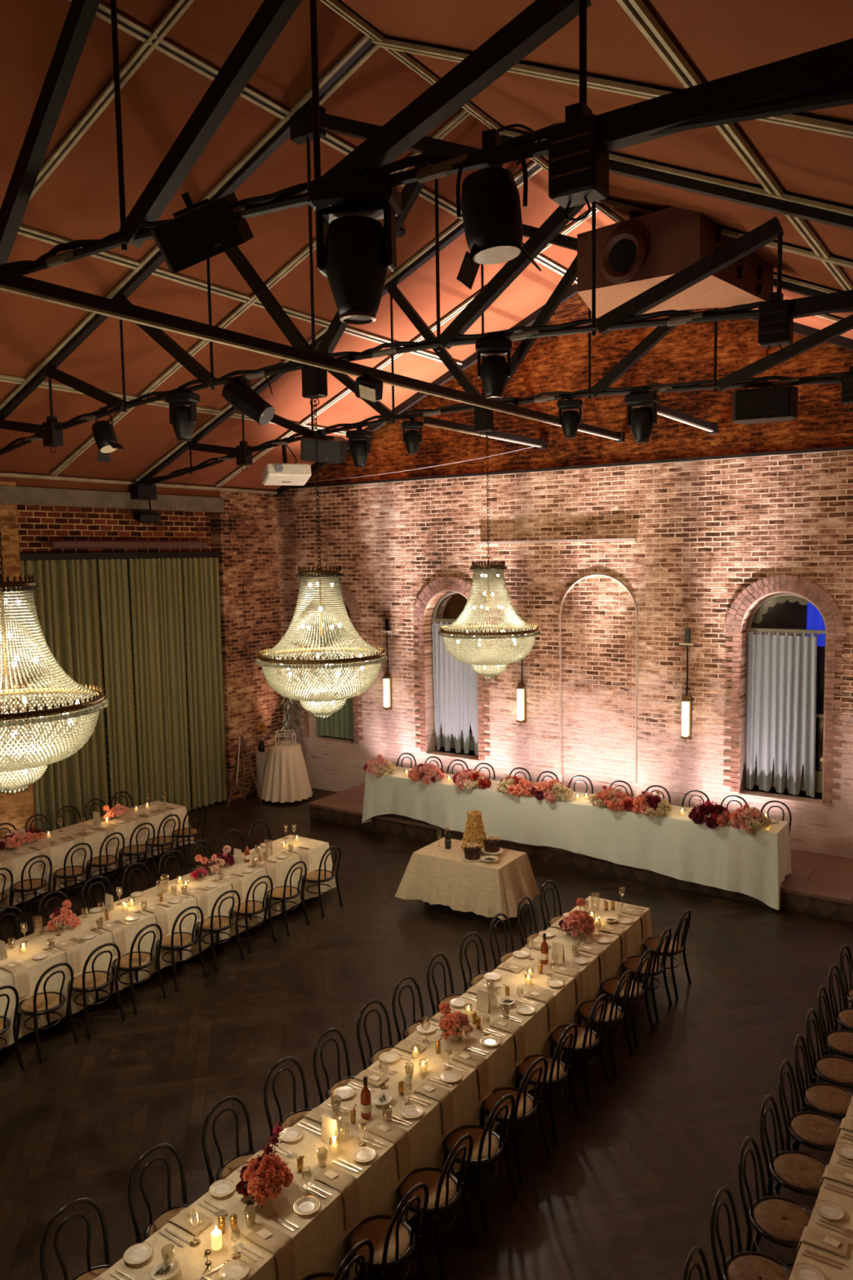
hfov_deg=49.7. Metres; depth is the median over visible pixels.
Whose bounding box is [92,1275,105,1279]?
napkin
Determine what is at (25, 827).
bentwood chair
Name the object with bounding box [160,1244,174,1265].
water glass
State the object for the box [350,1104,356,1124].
pepper mill
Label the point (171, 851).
bentwood chair
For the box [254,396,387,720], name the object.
crystal chandelier
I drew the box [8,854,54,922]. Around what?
bentwood chair
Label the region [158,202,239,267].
grille
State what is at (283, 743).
box
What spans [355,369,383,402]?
floodlight
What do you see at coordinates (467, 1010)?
votive candle
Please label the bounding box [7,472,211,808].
wall
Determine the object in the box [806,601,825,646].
window pane
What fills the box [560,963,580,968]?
knife
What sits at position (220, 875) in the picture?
water glass
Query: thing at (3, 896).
bentwood chair
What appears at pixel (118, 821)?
plate
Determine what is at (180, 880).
votive candle
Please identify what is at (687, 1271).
bentwood chair
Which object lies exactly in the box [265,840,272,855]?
carafe
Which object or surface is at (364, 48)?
trim
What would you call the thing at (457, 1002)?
plate
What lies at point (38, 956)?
plate
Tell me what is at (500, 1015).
knife
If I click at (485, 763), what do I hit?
bentwood chair
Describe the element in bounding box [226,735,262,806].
easel
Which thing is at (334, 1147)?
votive candle
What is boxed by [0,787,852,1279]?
floor
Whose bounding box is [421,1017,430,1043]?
wine glass
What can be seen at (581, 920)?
flower arrangement
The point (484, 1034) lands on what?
wine glass
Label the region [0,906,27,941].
bentwood chair
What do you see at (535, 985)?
knife
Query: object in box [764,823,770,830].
votive candle
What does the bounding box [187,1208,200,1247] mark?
wine glass
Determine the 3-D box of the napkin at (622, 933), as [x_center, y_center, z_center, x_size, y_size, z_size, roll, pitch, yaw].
[2.000,3.229,9.836,0.269,0.282,0.150,3,6,34]
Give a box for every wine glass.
[20,922,28,942]
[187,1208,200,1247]
[230,1226,241,1259]
[301,1166,311,1196]
[357,1119,367,1146]
[378,1061,388,1088]
[404,1080,412,1105]
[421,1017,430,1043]
[444,1047,452,1070]
[461,1026,470,1052]
[482,1015,490,1036]
[516,986,523,1006]
[526,938,534,959]
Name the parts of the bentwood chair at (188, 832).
leg, leg, seat, seat frame, leg, leg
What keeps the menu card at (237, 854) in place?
on the tablecloth at (36, 944)
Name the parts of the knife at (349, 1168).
blade, handle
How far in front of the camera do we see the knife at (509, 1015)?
7.99 m
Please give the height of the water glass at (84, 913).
0.100 m
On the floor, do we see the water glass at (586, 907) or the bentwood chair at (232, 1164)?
the bentwood chair at (232, 1164)
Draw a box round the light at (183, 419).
[164,386,199,441]
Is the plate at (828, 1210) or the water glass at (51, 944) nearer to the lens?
the plate at (828, 1210)
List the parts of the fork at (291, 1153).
handle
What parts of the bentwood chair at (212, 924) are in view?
leg, leg, seat, seat frame, leg, leg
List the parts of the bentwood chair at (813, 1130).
leg, leg, seat frame, seat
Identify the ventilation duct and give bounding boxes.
[577,206,773,318]
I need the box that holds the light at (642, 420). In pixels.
[624,386,659,444]
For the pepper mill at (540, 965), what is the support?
on the tablecloth at (320, 1238)
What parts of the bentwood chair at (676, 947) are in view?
leg, seat, seat frame, leg, leg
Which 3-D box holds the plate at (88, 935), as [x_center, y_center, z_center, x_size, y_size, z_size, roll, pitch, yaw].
[-3.626,3.183,9.870,0.167,0.016,0.167,3,6,34]
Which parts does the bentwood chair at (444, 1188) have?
leg, seat, seat frame, leg, leg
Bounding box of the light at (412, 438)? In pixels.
[400,416,423,454]
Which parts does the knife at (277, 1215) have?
blade, handle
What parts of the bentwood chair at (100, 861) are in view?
leg, leg, seat, seat frame, leg, leg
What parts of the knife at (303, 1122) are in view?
handle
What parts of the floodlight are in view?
glass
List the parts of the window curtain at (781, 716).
curtain rod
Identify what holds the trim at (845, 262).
attached to the ceiling
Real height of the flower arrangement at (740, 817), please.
0.361 m
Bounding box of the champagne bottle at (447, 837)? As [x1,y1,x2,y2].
[444,826,451,848]
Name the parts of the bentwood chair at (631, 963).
leg, seat, seat frame, leg, leg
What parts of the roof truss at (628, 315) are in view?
hanger rod, hanger rod, hanger rod, apex plate, hanger rod, tie rod, hanger rod, hanger rod, hanger rod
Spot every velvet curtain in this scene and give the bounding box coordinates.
[20,558,109,833]
[97,558,139,808]
[128,557,191,810]
[182,556,227,809]
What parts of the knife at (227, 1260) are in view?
handle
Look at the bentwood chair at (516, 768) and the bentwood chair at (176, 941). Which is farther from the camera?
the bentwood chair at (516, 768)
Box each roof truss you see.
[0,0,852,275]
[0,104,852,455]
[137,222,852,486]
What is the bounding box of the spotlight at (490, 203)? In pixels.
[456,124,541,289]
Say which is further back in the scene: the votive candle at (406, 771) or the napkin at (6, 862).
the votive candle at (406, 771)
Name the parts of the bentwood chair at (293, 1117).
seat frame, seat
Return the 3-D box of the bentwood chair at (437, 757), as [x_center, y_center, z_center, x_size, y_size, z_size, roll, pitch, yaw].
[0.004,2.553,16.340,0.454,0.908,0.498,3,7,38]
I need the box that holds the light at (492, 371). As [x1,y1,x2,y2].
[475,332,511,399]
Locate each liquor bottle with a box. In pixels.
[244,841,249,862]
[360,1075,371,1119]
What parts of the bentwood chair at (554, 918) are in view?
seat frame, seat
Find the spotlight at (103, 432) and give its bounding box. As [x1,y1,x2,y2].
[92,407,124,462]
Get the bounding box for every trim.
[0,34,378,410]
[0,373,346,435]
[0,472,276,493]
[0,476,219,497]
[0,485,224,512]
[17,224,462,364]
[19,551,219,559]
[28,0,194,201]
[50,108,471,475]
[68,0,577,284]
[135,161,542,480]
[215,208,599,486]
[274,283,577,497]
[288,445,852,488]
[297,578,363,743]
[320,0,623,222]
[370,35,852,138]
[413,577,489,759]
[479,537,636,544]
[498,128,852,217]
[559,573,638,782]
[595,197,852,268]
[616,0,852,290]
[723,574,845,804]
[725,306,852,350]
[773,272,842,293]
[815,313,843,321]
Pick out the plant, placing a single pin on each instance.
(296, 721)
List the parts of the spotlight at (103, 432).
barn door, barn door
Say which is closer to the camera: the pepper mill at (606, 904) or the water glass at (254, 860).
the pepper mill at (606, 904)
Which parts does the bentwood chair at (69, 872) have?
leg, leg, seat frame, seat, leg, leg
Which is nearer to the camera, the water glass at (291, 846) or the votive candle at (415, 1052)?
the votive candle at (415, 1052)
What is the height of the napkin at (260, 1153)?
0.282 m
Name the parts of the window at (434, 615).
panel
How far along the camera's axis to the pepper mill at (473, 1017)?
7.93 m
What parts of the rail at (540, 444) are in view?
plate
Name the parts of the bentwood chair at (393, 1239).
leg, leg, seat, seat frame, leg, leg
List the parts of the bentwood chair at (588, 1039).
leg, leg, seat, seat frame, leg, leg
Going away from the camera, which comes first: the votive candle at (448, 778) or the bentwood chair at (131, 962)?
the bentwood chair at (131, 962)
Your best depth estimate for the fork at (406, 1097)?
6.83 m
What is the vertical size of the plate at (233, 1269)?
0.016 m
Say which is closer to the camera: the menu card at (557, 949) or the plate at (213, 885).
the menu card at (557, 949)
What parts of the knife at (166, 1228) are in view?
handle, blade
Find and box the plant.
[276,683,304,740]
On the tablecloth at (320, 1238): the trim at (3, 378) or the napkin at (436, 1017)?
the napkin at (436, 1017)
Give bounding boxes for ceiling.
[0,0,852,491]
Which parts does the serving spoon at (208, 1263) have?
handle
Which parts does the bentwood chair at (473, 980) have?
seat, seat frame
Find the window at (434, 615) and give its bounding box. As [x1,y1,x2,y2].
[431,591,478,755]
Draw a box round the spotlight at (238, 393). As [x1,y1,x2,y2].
[222,374,275,426]
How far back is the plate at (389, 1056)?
7.41 m
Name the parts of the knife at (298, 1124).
handle, blade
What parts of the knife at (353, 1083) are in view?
handle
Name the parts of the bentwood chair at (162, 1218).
leg, seat, seat frame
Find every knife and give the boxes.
[159,1230,183,1246]
[164,1227,189,1243]
[201,1275,211,1279]
[267,1216,294,1231]
[273,1213,299,1228]
[297,1123,320,1134]
[301,1121,321,1131]
[332,1160,358,1173]
[337,1158,362,1170]
[347,1084,362,1090]
[351,1082,374,1091]
[391,1115,412,1124]
[391,1119,408,1126]
[394,1051,414,1058]
[427,1078,451,1087]
[431,1075,454,1085]
[463,1046,485,1055]
[466,1045,489,1053]
[499,1015,521,1022]
[509,1015,524,1022]
[533,986,553,993]
[535,985,556,992]
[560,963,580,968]
[562,961,582,968]
[584,942,604,947]
[801,1252,842,1268]
[804,1248,845,1265]
[824,1185,852,1197]
[826,1182,852,1193]
[841,1135,852,1140]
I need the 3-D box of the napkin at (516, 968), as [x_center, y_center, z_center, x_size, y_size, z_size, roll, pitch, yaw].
[0.810,3.325,9.012,0.269,0.282,0.150,3,6,34]
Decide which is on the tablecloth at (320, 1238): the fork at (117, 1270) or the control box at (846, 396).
the fork at (117, 1270)
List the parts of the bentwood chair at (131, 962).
leg, seat, leg, seat frame, leg, leg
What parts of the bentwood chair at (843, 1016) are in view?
leg, seat frame, seat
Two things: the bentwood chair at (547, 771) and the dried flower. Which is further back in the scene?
the dried flower
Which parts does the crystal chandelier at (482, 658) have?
chain, stem, gilt crown, lamp shade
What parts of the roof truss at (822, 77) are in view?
hanger rod, hanger rod, tie rod, hanger rod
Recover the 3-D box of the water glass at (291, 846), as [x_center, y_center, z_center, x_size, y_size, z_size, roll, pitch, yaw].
[-1.867,2.853,12.668,0.073,0.100,0.074,1,6,21]
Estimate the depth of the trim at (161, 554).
15.78 m
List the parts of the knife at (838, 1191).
handle, blade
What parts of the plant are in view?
stem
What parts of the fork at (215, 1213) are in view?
handle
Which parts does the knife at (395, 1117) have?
handle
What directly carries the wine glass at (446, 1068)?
on the tablecloth at (320, 1238)
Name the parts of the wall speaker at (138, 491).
arm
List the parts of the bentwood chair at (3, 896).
seat frame, leg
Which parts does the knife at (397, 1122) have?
handle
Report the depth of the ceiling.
8.99 m
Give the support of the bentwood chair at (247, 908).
on the floor
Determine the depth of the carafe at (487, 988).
8.21 m
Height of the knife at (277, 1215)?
0.006 m
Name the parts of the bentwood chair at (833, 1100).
leg, seat frame, seat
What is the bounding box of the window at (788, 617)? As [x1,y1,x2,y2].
[743,592,826,799]
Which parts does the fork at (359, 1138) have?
handle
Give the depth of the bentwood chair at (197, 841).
12.70 m
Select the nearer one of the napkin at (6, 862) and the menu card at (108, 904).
the menu card at (108, 904)
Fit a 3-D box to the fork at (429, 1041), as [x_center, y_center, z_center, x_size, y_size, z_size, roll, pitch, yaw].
[-0.015,3.334,7.687,0.195,0.008,0.024,3,7,35]
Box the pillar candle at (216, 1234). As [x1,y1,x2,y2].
[210,1226,222,1250]
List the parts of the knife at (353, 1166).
blade, handle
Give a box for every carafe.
[32,916,43,936]
[160,875,168,892]
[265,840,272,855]
[335,1108,350,1142]
[486,982,497,1008]
[591,892,599,911]
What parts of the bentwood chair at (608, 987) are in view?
seat, seat frame, leg, leg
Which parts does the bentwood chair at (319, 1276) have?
seat, seat frame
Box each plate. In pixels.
[15,849,27,853]
[31,952,48,959]
[41,924,57,931]
[51,839,63,842]
[80,933,96,939]
[84,829,95,832]
[88,906,104,912]
[115,820,126,823]
[123,1242,153,1264]
[125,915,141,920]
[130,891,144,897]
[143,811,154,814]
[159,880,173,885]
[168,897,182,903]
[205,882,219,888]
[208,1178,235,1197]
[218,1259,248,1279]
[241,868,254,872]
[260,842,271,846]
[276,854,288,858]
[279,1126,302,1142]
[293,1195,319,1215]
[333,1085,355,1099]
[351,1146,376,1162]
[378,1051,399,1062]
[400,1104,422,1118]
[416,1022,435,1033]
[440,1070,461,1082]
[449,997,468,1007]
[480,1035,500,1046]
[483,972,501,980]
[512,950,528,957]
[515,1004,534,1013]
[538,930,554,937]
[546,978,564,987]
[562,911,570,916]
[571,956,588,964]
[595,936,611,943]
[617,917,631,924]
[683,807,693,811]
[792,1262,825,1279]
[814,1200,844,1220]
[835,1142,852,1159]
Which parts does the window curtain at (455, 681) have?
curtain rod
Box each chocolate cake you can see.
[460,842,482,862]
[480,835,503,855]
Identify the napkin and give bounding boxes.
[0,855,13,881]
[0,961,30,998]
[30,844,51,869]
[53,940,81,976]
[65,834,85,857]
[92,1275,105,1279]
[97,824,116,847]
[102,922,126,955]
[127,815,146,837]
[145,905,168,937]
[154,807,173,828]
[167,1206,213,1235]
[186,888,208,919]
[222,875,242,902]
[244,1150,285,1163]
[244,1222,296,1279]
[256,861,276,888]
[287,847,309,873]
[302,1106,342,1123]
[313,1164,360,1231]
[352,1069,389,1087]
[367,1120,411,1180]
[392,1039,427,1053]
[413,1081,454,1136]
[429,1012,446,1022]
[451,1049,488,1100]
[464,985,495,995]
[488,1017,524,1064]
[495,961,524,973]
[523,941,551,950]
[524,989,556,1031]
[548,921,570,930]
[551,964,583,1004]
[578,944,606,980]
[599,924,627,959]
[620,907,647,938]
[796,1226,849,1257]
[819,1164,852,1190]
[836,1117,852,1140]
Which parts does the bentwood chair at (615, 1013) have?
leg, seat, seat frame, leg, leg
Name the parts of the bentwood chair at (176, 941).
leg, leg, seat frame, seat, leg, leg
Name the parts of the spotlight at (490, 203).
barn door, barn door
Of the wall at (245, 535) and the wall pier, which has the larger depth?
the wall at (245, 535)
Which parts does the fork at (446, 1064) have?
handle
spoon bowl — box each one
[204,1248,210,1254]
[204,1260,211,1266]
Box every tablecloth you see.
[0,800,194,909]
[0,834,336,1048]
[99,896,652,1279]
[260,742,312,803]
[361,766,791,910]
[395,837,539,919]
[788,1095,852,1279]
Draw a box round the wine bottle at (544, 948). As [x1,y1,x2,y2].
[540,933,548,964]
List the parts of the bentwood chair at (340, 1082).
leg, seat frame, seat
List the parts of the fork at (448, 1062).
handle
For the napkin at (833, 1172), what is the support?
on the tablecloth at (830, 1272)
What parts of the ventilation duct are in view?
hanging frame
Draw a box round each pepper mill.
[104,908,109,920]
[159,890,163,902]
[217,1213,227,1234]
[230,1213,237,1232]
[257,853,262,861]
[296,1155,304,1173]
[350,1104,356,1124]
[398,1080,404,1095]
[435,1037,442,1053]
[470,1008,476,1024]
[474,1013,480,1029]
[502,983,509,995]
[537,959,542,973]
[604,900,608,910]
[610,900,614,910]
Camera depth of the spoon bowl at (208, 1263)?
5.27 m
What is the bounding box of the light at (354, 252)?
[306,163,401,324]
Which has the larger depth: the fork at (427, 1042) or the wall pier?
the wall pier
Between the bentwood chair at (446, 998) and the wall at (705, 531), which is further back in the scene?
the wall at (705, 531)
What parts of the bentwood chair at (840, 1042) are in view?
leg, seat frame, seat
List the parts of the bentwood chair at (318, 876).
leg, seat frame, seat, leg, leg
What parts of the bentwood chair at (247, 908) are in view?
seat, leg, seat frame, leg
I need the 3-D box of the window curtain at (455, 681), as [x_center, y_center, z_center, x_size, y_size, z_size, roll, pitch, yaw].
[0.565,0.889,17.176,1.120,2.460,0.081,3,6,34]
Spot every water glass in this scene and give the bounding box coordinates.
[7,937,15,948]
[46,937,54,949]
[80,907,87,918]
[96,918,102,929]
[140,901,146,911]
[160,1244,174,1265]
[170,885,177,895]
[181,884,186,894]
[217,870,223,879]
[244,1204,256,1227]
[252,857,257,866]
[254,844,260,853]
[262,851,268,860]
[288,843,293,850]
[316,1146,327,1167]
[330,1094,341,1112]
[382,1105,392,1123]
[404,1062,413,1078]
[486,978,494,991]
[501,1004,509,1018]
[572,944,579,956]
[582,899,589,910]
[585,930,592,942]
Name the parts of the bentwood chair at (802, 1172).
leg, leg, seat frame, seat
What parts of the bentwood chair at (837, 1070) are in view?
leg, seat frame, seat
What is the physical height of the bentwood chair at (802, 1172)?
0.908 m
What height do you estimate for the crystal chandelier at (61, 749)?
3.429 m
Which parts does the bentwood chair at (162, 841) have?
leg, seat, leg, seat frame, leg, leg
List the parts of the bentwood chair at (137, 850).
leg, leg, seat frame, seat, leg, leg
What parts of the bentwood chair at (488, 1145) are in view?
leg, seat, seat frame, leg, leg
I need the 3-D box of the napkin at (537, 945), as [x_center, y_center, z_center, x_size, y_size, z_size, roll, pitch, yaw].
[1.132,3.275,9.492,0.269,0.282,0.150,3,6,34]
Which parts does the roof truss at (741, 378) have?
hanger rod, hanger rod, hanger rod, hanger rod, hanger rod, tie rod, hanger rod, hanger rod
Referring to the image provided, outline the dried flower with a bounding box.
[255,722,267,795]
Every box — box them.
[41,415,63,453]
[235,440,252,471]
[275,729,296,746]
[301,364,327,406]
[473,406,493,438]
[548,101,608,221]
[757,291,793,357]
[840,366,852,411]
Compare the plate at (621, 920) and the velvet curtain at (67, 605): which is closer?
the plate at (621, 920)
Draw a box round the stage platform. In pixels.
[307,782,852,922]
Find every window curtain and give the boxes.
[314,619,353,739]
[431,621,478,755]
[746,631,819,797]
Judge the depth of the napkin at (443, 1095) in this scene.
6.90 m
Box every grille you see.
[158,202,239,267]
[303,440,338,462]
[737,388,788,417]
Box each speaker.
[128,483,159,523]
[149,191,253,273]
[300,429,346,463]
[731,379,798,424]
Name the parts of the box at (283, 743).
roof frame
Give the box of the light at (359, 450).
[346,425,373,468]
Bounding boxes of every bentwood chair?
[0,822,17,833]
[0,867,15,931]
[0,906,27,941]
[0,985,25,1071]
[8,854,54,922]
[13,962,79,1063]
[24,813,51,832]
[37,890,71,930]
[39,1197,114,1279]
[52,842,96,908]
[55,804,81,829]
[64,942,124,1038]
[80,875,114,910]
[84,798,106,821]
[84,831,128,898]
[108,923,166,1014]
[111,791,133,808]
[116,822,158,886]
[121,862,151,897]
[128,1142,192,1244]
[142,813,183,875]
[152,906,207,991]
[158,849,186,881]
[169,806,208,866]
[188,840,213,871]
[191,889,244,971]
[201,1095,258,1186]
[221,828,245,853]
[226,875,275,953]
[248,819,271,849]
[262,861,310,935]
[263,1056,312,1136]
[298,845,343,916]
[302,1239,373,1279]
[312,1027,355,1104]
[343,1182,429,1279]
[356,999,395,1070]
[391,975,428,1042]
[396,752,416,768]
[396,1133,476,1279]
[424,755,443,768]
[426,952,463,1016]
[442,1093,518,1233]
[446,759,468,774]
[459,931,491,991]
[474,762,495,780]
[480,1056,551,1185]
[488,912,516,969]
[509,767,531,781]
[511,1023,579,1143]
[516,896,539,948]
[536,770,559,782]
[539,880,563,930]
[544,993,609,1105]
[568,775,593,793]
[572,969,633,1075]
[595,948,653,1048]
[609,780,633,797]
[617,927,671,1021]
[640,909,691,998]
[644,785,671,804]
[681,790,709,807]
[682,1245,711,1279]
[710,1186,791,1279]
[720,795,747,809]
[738,1135,812,1266]
[760,800,791,835]
[760,1094,828,1237]
[777,1058,840,1192]
[794,1033,852,1150]
[805,1008,852,1109]
[817,985,852,1083]
[828,964,852,1053]
[839,944,852,1028]
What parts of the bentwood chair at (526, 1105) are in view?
leg, seat, seat frame, leg, leg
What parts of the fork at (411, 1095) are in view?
handle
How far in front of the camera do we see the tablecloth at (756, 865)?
13.47 m
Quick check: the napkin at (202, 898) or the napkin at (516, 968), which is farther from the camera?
the napkin at (202, 898)
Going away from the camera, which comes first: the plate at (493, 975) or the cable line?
the plate at (493, 975)
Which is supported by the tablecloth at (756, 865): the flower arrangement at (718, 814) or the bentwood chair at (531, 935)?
the flower arrangement at (718, 814)
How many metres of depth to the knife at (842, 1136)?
6.31 m
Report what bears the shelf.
attached to the easel
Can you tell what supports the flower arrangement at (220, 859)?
on the tablecloth at (36, 944)
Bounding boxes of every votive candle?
[19,942,26,953]
[45,831,51,837]
[104,817,109,824]
[121,902,128,911]
[128,897,134,906]
[133,805,138,812]
[144,802,149,808]
[176,875,182,884]
[182,880,188,888]
[281,840,286,848]
[294,835,299,841]
[328,1135,339,1153]
[404,768,408,775]
[410,1044,419,1058]
[418,1057,427,1073]
[446,775,451,782]
[464,1003,472,1016]
[524,972,532,984]
[526,967,533,977]
[575,793,580,800]
[583,792,589,799]
[588,910,595,918]
[593,915,599,925]
[680,808,685,815]
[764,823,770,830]
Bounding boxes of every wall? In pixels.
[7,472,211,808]
[208,486,284,800]
[276,449,852,858]
[293,293,852,486]
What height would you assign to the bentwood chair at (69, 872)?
0.908 m
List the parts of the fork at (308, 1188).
handle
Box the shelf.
[228,781,246,784]
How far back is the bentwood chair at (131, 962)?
9.94 m
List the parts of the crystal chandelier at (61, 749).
chain, stem, gilt crown, lamp shade, bulb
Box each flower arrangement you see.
[0,826,44,849]
[46,899,80,930]
[102,803,128,819]
[190,867,210,879]
[194,844,235,873]
[235,1120,293,1208]
[363,754,396,777]
[408,762,445,785]
[437,1002,472,1041]
[452,767,491,790]
[496,773,533,797]
[530,778,573,803]
[558,897,595,937]
[589,785,634,812]
[626,789,673,818]
[688,797,730,829]
[728,804,773,835]
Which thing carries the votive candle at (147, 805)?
on the tablecloth at (59, 851)
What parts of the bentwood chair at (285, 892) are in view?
leg, leg, seat, seat frame, leg, leg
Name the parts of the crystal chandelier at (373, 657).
chain, gilt crown, stem, lamp shade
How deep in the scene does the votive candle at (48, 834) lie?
13.44 m
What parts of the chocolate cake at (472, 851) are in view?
plate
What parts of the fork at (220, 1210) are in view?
handle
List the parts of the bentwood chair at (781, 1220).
leg, leg, seat frame, seat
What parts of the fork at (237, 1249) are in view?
handle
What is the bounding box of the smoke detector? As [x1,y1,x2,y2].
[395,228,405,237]
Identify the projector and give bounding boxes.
[261,444,311,485]
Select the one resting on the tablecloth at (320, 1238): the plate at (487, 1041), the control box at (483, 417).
the plate at (487, 1041)
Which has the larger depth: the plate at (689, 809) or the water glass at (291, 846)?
the plate at (689, 809)
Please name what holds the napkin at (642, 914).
on the tablecloth at (320, 1238)
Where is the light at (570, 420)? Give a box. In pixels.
[556,394,582,439]
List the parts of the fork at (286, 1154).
handle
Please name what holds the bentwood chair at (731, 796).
on the stage platform
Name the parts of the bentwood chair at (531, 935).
seat frame, seat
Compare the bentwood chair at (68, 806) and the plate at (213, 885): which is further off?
the bentwood chair at (68, 806)
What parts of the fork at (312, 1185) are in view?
handle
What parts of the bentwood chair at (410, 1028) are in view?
seat frame, seat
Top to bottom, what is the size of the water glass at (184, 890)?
0.100 m
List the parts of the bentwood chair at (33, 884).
leg, leg, seat, seat frame, leg, leg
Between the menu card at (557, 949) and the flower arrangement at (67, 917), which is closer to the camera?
the menu card at (557, 949)
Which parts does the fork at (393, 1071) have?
handle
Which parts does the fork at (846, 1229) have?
handle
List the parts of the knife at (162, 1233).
handle, blade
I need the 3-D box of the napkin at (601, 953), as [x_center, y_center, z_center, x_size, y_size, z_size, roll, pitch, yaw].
[1.683,3.278,9.364,0.269,0.282,0.150,3,6,34]
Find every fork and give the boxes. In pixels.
[110,1271,123,1279]
[115,1269,137,1279]
[199,1203,222,1217]
[204,1200,226,1213]
[231,1244,257,1262]
[236,1242,262,1257]
[272,1147,293,1158]
[277,1146,297,1155]
[302,1183,326,1198]
[306,1182,331,1195]
[326,1103,347,1113]
[357,1136,381,1147]
[361,1134,386,1145]
[373,1066,394,1075]
[377,1065,397,1073]
[405,1096,427,1106]
[408,1093,431,1104]
[411,1037,431,1044]
[414,1035,434,1043]
[443,1062,465,1071]
[446,1061,468,1070]
[482,1029,502,1036]
[484,1027,506,1035]
[516,999,537,1005]
[520,997,539,1004]
[816,1222,852,1236]
[818,1218,852,1233]
[836,1161,852,1168]
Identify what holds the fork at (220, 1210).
on the tablecloth at (320, 1238)
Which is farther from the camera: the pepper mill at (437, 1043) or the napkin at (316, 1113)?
the pepper mill at (437, 1043)
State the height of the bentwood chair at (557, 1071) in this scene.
0.908 m
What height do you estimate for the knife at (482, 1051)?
0.006 m
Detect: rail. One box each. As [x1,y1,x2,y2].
[423,416,546,449]
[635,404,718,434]
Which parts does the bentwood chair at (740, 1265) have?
seat frame, seat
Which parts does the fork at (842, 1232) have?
handle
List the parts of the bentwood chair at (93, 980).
leg, leg, seat frame, seat, leg, leg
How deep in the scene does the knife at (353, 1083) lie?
7.03 m
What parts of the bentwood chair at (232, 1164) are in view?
leg, seat, seat frame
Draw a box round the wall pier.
[0,481,35,839]
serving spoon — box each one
[199,1260,211,1279]
[204,1248,210,1271]
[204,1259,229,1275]
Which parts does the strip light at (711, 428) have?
plate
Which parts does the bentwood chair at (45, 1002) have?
leg, leg, seat, seat frame, leg, leg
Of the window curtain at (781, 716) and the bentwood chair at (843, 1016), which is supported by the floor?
the bentwood chair at (843, 1016)
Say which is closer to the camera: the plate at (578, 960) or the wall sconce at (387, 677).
the plate at (578, 960)
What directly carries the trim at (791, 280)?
attached to the ceiling
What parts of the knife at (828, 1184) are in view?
handle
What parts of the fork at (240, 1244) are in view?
handle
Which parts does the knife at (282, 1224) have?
blade, handle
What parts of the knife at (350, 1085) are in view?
handle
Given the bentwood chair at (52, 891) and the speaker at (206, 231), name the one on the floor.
the bentwood chair at (52, 891)
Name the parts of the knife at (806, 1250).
handle, blade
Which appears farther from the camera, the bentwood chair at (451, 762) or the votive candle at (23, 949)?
the bentwood chair at (451, 762)
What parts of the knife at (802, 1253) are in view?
handle, blade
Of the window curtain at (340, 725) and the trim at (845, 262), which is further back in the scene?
the window curtain at (340, 725)
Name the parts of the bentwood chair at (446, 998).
seat frame, seat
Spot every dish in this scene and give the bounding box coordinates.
[149,1259,179,1279]
[371,1092,392,1105]
[480,854,498,862]
[497,995,515,1004]
[602,915,617,922]
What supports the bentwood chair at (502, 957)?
on the floor
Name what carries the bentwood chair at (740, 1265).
on the floor
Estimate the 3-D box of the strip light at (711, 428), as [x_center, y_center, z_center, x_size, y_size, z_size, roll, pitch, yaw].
[3.427,-3.054,12.552,0.140,0.160,3.300,3,6,34]
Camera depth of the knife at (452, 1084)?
7.07 m
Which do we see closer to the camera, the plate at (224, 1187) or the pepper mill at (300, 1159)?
the plate at (224, 1187)
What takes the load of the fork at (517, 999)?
on the tablecloth at (320, 1238)
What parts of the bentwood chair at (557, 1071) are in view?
leg, leg, seat, seat frame, leg, leg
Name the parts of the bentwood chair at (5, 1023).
seat, seat frame, leg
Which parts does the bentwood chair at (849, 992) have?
seat frame, seat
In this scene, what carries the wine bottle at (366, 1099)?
on the tablecloth at (320, 1238)
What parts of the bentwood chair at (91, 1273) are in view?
seat frame, seat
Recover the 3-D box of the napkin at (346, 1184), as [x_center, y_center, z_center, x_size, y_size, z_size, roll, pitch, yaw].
[-0.581,3.629,5.988,0.269,0.282,0.150,3,6,34]
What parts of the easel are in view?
leg, leg, leg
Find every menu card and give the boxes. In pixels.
[0,939,7,959]
[93,811,101,826]
[104,893,115,911]
[233,848,242,863]
[320,1114,337,1144]
[475,988,490,1013]
[551,942,564,963]
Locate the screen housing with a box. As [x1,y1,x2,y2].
[48,540,208,548]
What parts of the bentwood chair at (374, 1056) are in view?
seat frame, seat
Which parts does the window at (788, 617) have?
panel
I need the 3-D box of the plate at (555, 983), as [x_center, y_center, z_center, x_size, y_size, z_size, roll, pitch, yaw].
[1.203,3.222,8.629,0.167,0.016,0.167,3,6,34]
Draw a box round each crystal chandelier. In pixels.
[0,520,108,795]
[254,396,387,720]
[438,431,540,680]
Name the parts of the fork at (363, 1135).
handle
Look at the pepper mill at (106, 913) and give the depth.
10.33 m
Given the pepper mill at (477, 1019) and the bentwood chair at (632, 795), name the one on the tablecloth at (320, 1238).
the pepper mill at (477, 1019)
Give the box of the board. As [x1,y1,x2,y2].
[235,736,239,784]
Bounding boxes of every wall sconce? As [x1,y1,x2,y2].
[382,630,391,711]
[515,640,525,724]
[680,642,691,740]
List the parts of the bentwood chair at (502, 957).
seat, seat frame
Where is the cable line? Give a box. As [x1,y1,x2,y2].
[307,446,533,482]
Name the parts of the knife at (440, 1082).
handle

